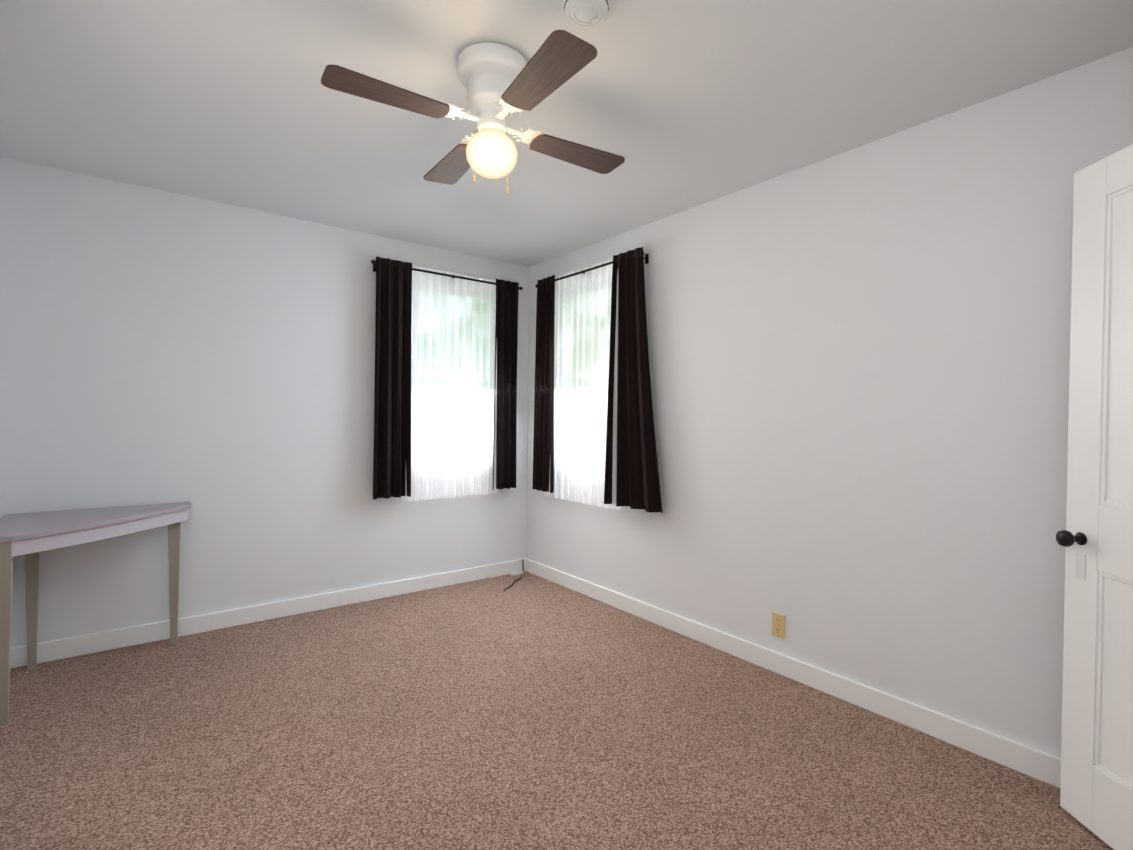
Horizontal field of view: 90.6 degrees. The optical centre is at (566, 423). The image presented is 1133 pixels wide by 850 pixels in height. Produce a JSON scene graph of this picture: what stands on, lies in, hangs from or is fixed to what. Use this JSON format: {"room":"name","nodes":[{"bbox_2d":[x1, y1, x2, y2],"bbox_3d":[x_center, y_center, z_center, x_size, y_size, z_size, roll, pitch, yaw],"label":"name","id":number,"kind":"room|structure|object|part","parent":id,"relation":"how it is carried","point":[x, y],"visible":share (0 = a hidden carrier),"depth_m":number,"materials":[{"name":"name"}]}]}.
{"room":"empty bedroom","nodes":[
{"label":"empty bedroom","id":0,"kind":"room"},
{"bbox_2d":[0,157,529,646],"bbox_3d":[-1.565,-0.037,3.665,3.415,2.440,0.200,0,1,-38],"label":"wall","id":1,"kind":"structure","parent":0,"point":[212,363],"depth_m":3.16,"materials":[{"name":"white paint"}]},
{"bbox_2d":[10,558,526,668],"bbox_3d":[-1.513,1.135,3.592,3.015,0.100,0.016,0,1,-38],"label":"baseboard","id":2,"kind":"structure","parent":1,"relation":"attached to","point":[58,649],"depth_m":3.29,"materials":[{"name":"white paint"}]},
{"bbox_2d":[371,260,522,289],"bbox_3d":[-0.827,-1.037,4.025,1.171,0.060,0.098,0,1,-38],"label":"rod","id":3,"kind":"object","parent":1,"relation":"attached to","point":[373,262],"visible":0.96,"depth_m":3.94,"materials":[{"name":"black metal"}]},
{"bbox_2d":[373,256,411,499],"bbox_3d":[-1.153,-0.294,3.735,0.265,1.582,0.069,0,1,-38],"label":"curtain","id":4,"kind":"object","parent":3,"relation":"hanging from","point":[392,434],"visible":1,"depth_m":3.73,"materials":[{"name":"black fabric"}]},
{"bbox_2d":[405,265,498,500],"bbox_3d":[-0.793,-0.270,4.032,0.750,1.607,0.048,0,1,-38],"label":"sheer curtain","id":5,"kind":"object","parent":3,"relation":"hanging from","point":[453,322],"visible":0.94,"depth_m":4.01,"materials":[{"name":"fabric"}]},
{"bbox_2d":[493,279,518,489],"bbox_3d":[-0.459,-0.291,4.274,0.234,1.582,0.090,0,1,-38],"label":"curtain","id":6,"kind":"object","parent":3,"relation":"hanging from","point":[506,333],"visible":1,"depth_m":4.27,"materials":[{"name":"black fabric"}]},
{"bbox_2d":[413,265,493,279],"bbox_3d":[-0.819,-0.351,4.216,0.913,1.495,0.228,0,1,-38],"label":"window","id":7,"kind":"structure","parent":1,"relation":"in","point":[453,272],"depth_m":4.07,"materials":[{"name":"white paint"}]},
{"bbox_2d":[0,571,1113,849],"bbox_3d":[-0.331,1.266,2.060,3.415,0.100,4.290,0,1,-38],"label":"floor","id":8,"kind":"structure","parent":0,"point":[528,711],"depth_m":2.09,"materials":[{"name":"carpet"}]},
{"bbox_2d":[0,502,191,724],"bbox_3d":[-2.182,0.813,2.629,0.733,0.747,0.668,0,1,-38],"label":"table","id":9,"kind":"object","parent":8,"relation":"on","point":[31,536],"visible":1,"depth_m":2.58,"materials":[{"name":"grey paint"}]},
{"bbox_2d":[504,559,523,591],"bbox_3d":[-0.394,1.140,4.221,0.394,0.100,0.358,0,1,-38],"label":"cord","id":10,"kind":"object","parent":8,"relation":"on","point":[516,579],"visible":0.88,"depth_m":4.26,"materials":[{"name":"black rubber"}]},
{"bbox_2d":[0,0,1132,266],"bbox_3d":[-0.300,-1.284,2.032,3.415,0.120,4.290,0,1,-38],"label":"ceiling","id":11,"kind":"structure","parent":0,"point":[682,104],"depth_m":2.08,"materials":[{"name":"white paint"}]},
{"bbox_2d":[321,30,624,193],"bbox_3d":[-0.253,-1.010,1.909,0.831,0.424,0.831,1,1,12],"label":"ceiling fan","id":12,"kind":"object","parent":11,"relation":"hanging from","point":[502,84],"visible":1,"depth_m":1.82,"materials":[{"name":"white"}]},
{"bbox_3d":[-0.545,-1.008,1.722,0.376,0.006,0.140,0,5,-33],"label":"blade","id":13,"kind":"part","parent":12,"relation":"part of","materials":[{"name":"brown wood"}]},
{"bbox_3d":[-0.441,-1.012,2.202,0.140,0.006,0.376,-4,3,-33],"label":"blade","id":14,"kind":"part","parent":12,"relation":"part of","materials":[{"name":"brown wood"}]},
{"bbox_3d":[-0.254,-0.919,1.911,0.176,0.157,0.176,0,1,-38],"label":"globe","id":15,"kind":"part","parent":12,"relation":"part of","materials":[{"name":"white glass"}]},
{"bbox_3d":[-0.066,-1.001,1.617,0.140,0.006,0.376,5,-2,-33],"label":"blade","id":16,"kind":"part","parent":12,"relation":"part of","materials":[{"name":"brown wood"}]},
{"bbox_3d":[0.039,-1.005,2.097,0.376,0.006,0.140,0,-3,-33],"label":"blade","id":17,"kind":"part","parent":12,"relation":"part of","materials":[{"name":"brown wood"}]},
{"bbox_2d":[564,0,608,26],"bbox_3d":[0.058,-1.192,1.618,0.132,0.045,0.132,0,1,-38],"label":"smoke detector","id":18,"kind":"object","parent":11,"relation":"attached to","point":[586,13],"visible":1,"depth_m":1.60,"materials":[{"name":"white plastic"}]},
{"bbox_2d":[526,47,1132,757],"bbox_3d":[1.018,0.002,2.950,0.200,2.440,4.090,0,1,-38],"label":"wall","id":19,"kind":"structure","parent":0,"point":[860,375],"depth_m":2.37,"materials":[{"name":"white paint"}]},
{"bbox_2d":[535,251,648,287],"bbox_3d":[0.143,-1.023,3.842,0.098,0.060,1.139,0,1,-38],"label":"curtain rod","id":20,"kind":"object","parent":19,"relation":"attached to","point":[646,257],"visible":0.73,"depth_m":3.69,"materials":[{"name":"black metal"}]},
{"bbox_2d":[532,275,554,492],"bbox_3d":[-0.154,-0.286,4.161,0.082,1.582,0.245,0,1,-38],"label":"curtain","id":21,"kind":"object","parent":20,"relation":"hanging from","point":[543,457],"visible":0.98,"depth_m":4.13,"materials":[{"name":"black fabric"}]},
{"bbox_2d":[544,259,621,510],"bbox_3d":[0.100,-0.257,3.850,0.048,1.607,0.850,0,1,-38],"label":"sheer curtain","id":22,"kind":"object","parent":20,"relation":"hanging from","point":[582,335],"visible":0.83,"depth_m":3.83,"materials":[{"name":"fabric"}]},
{"bbox_2d":[604,247,662,512],"bbox_3d":[0.417,-0.271,3.412,0.085,1.582,0.449,0,1,-38],"label":"curtain","id":23,"kind":"object","parent":20,"relation":"hanging from","point":[637,484],"visible":1,"depth_m":3.43,"materials":[{"name":"black fabric"}]},
{"bbox_2d":[772,612,784,638],"bbox_3d":[1.039,0.993,2.748,0.008,0.114,0.070,0,1,-38],"label":"electrical outlet","id":24,"kind":"object","parent":19,"relation":"attached to","point":[778,625],"visible":1,"depth_m":2.74,"materials":[{"name":"brown plastic"}]},
{"bbox_2d":[775,617,780,633],"bbox_3d":[1.037,0.993,2.747,0.002,0.081,0.033,0,1,-38],"label":"receptacle","id":25,"kind":"object","parent":24,"relation":"attached to","point":[777,619],"depth_m":2.75,"materials":[{"name":"brown plastic"}]},
{"bbox_2d":[526,559,1060,787],"bbox_3d":[0.862,1.171,2.969,0.016,0.100,3.874,0,1,-38],"label":"baseboard","id":26,"kind":"structure","parent":19,"relation":"attached to","point":[1045,767],"depth_m":2.48,"materials":[{"name":"white paint"}]},
{"bbox_2d":[1060,144,1132,849],"bbox_3d":[1.605,0.223,1.435,0.035,2.023,0.710,1,1,2],"label":"door leaf","id":27,"kind":"structure","parent":19,"relation":"in","point":[1096,791],"depth_m":1.67,"materials":[{"name":"white paint"}]},
{"bbox_2d":[1056,530,1086,546],"bbox_3d":[1.611,0.358,1.733,0.169,0.052,0.052,1,1,2],"label":"door knob","id":28,"kind":"object","parent":27,"relation":"attached to","point":[1065,538],"depth_m":1.72,"materials":[{"name":"black metal"}]},
{"bbox_2d":[1076,552,1085,579],"bbox_3d":[1.611,0.400,1.755,0.041,0.165,0.076,1,1,2],"label":"plate","id":29,"kind":"object","parent":27,"relation":"attached to","point":[1080,565],"visible":0.46,"depth_m":1.73,"materials":[{"name":"white metal"}]}
]}

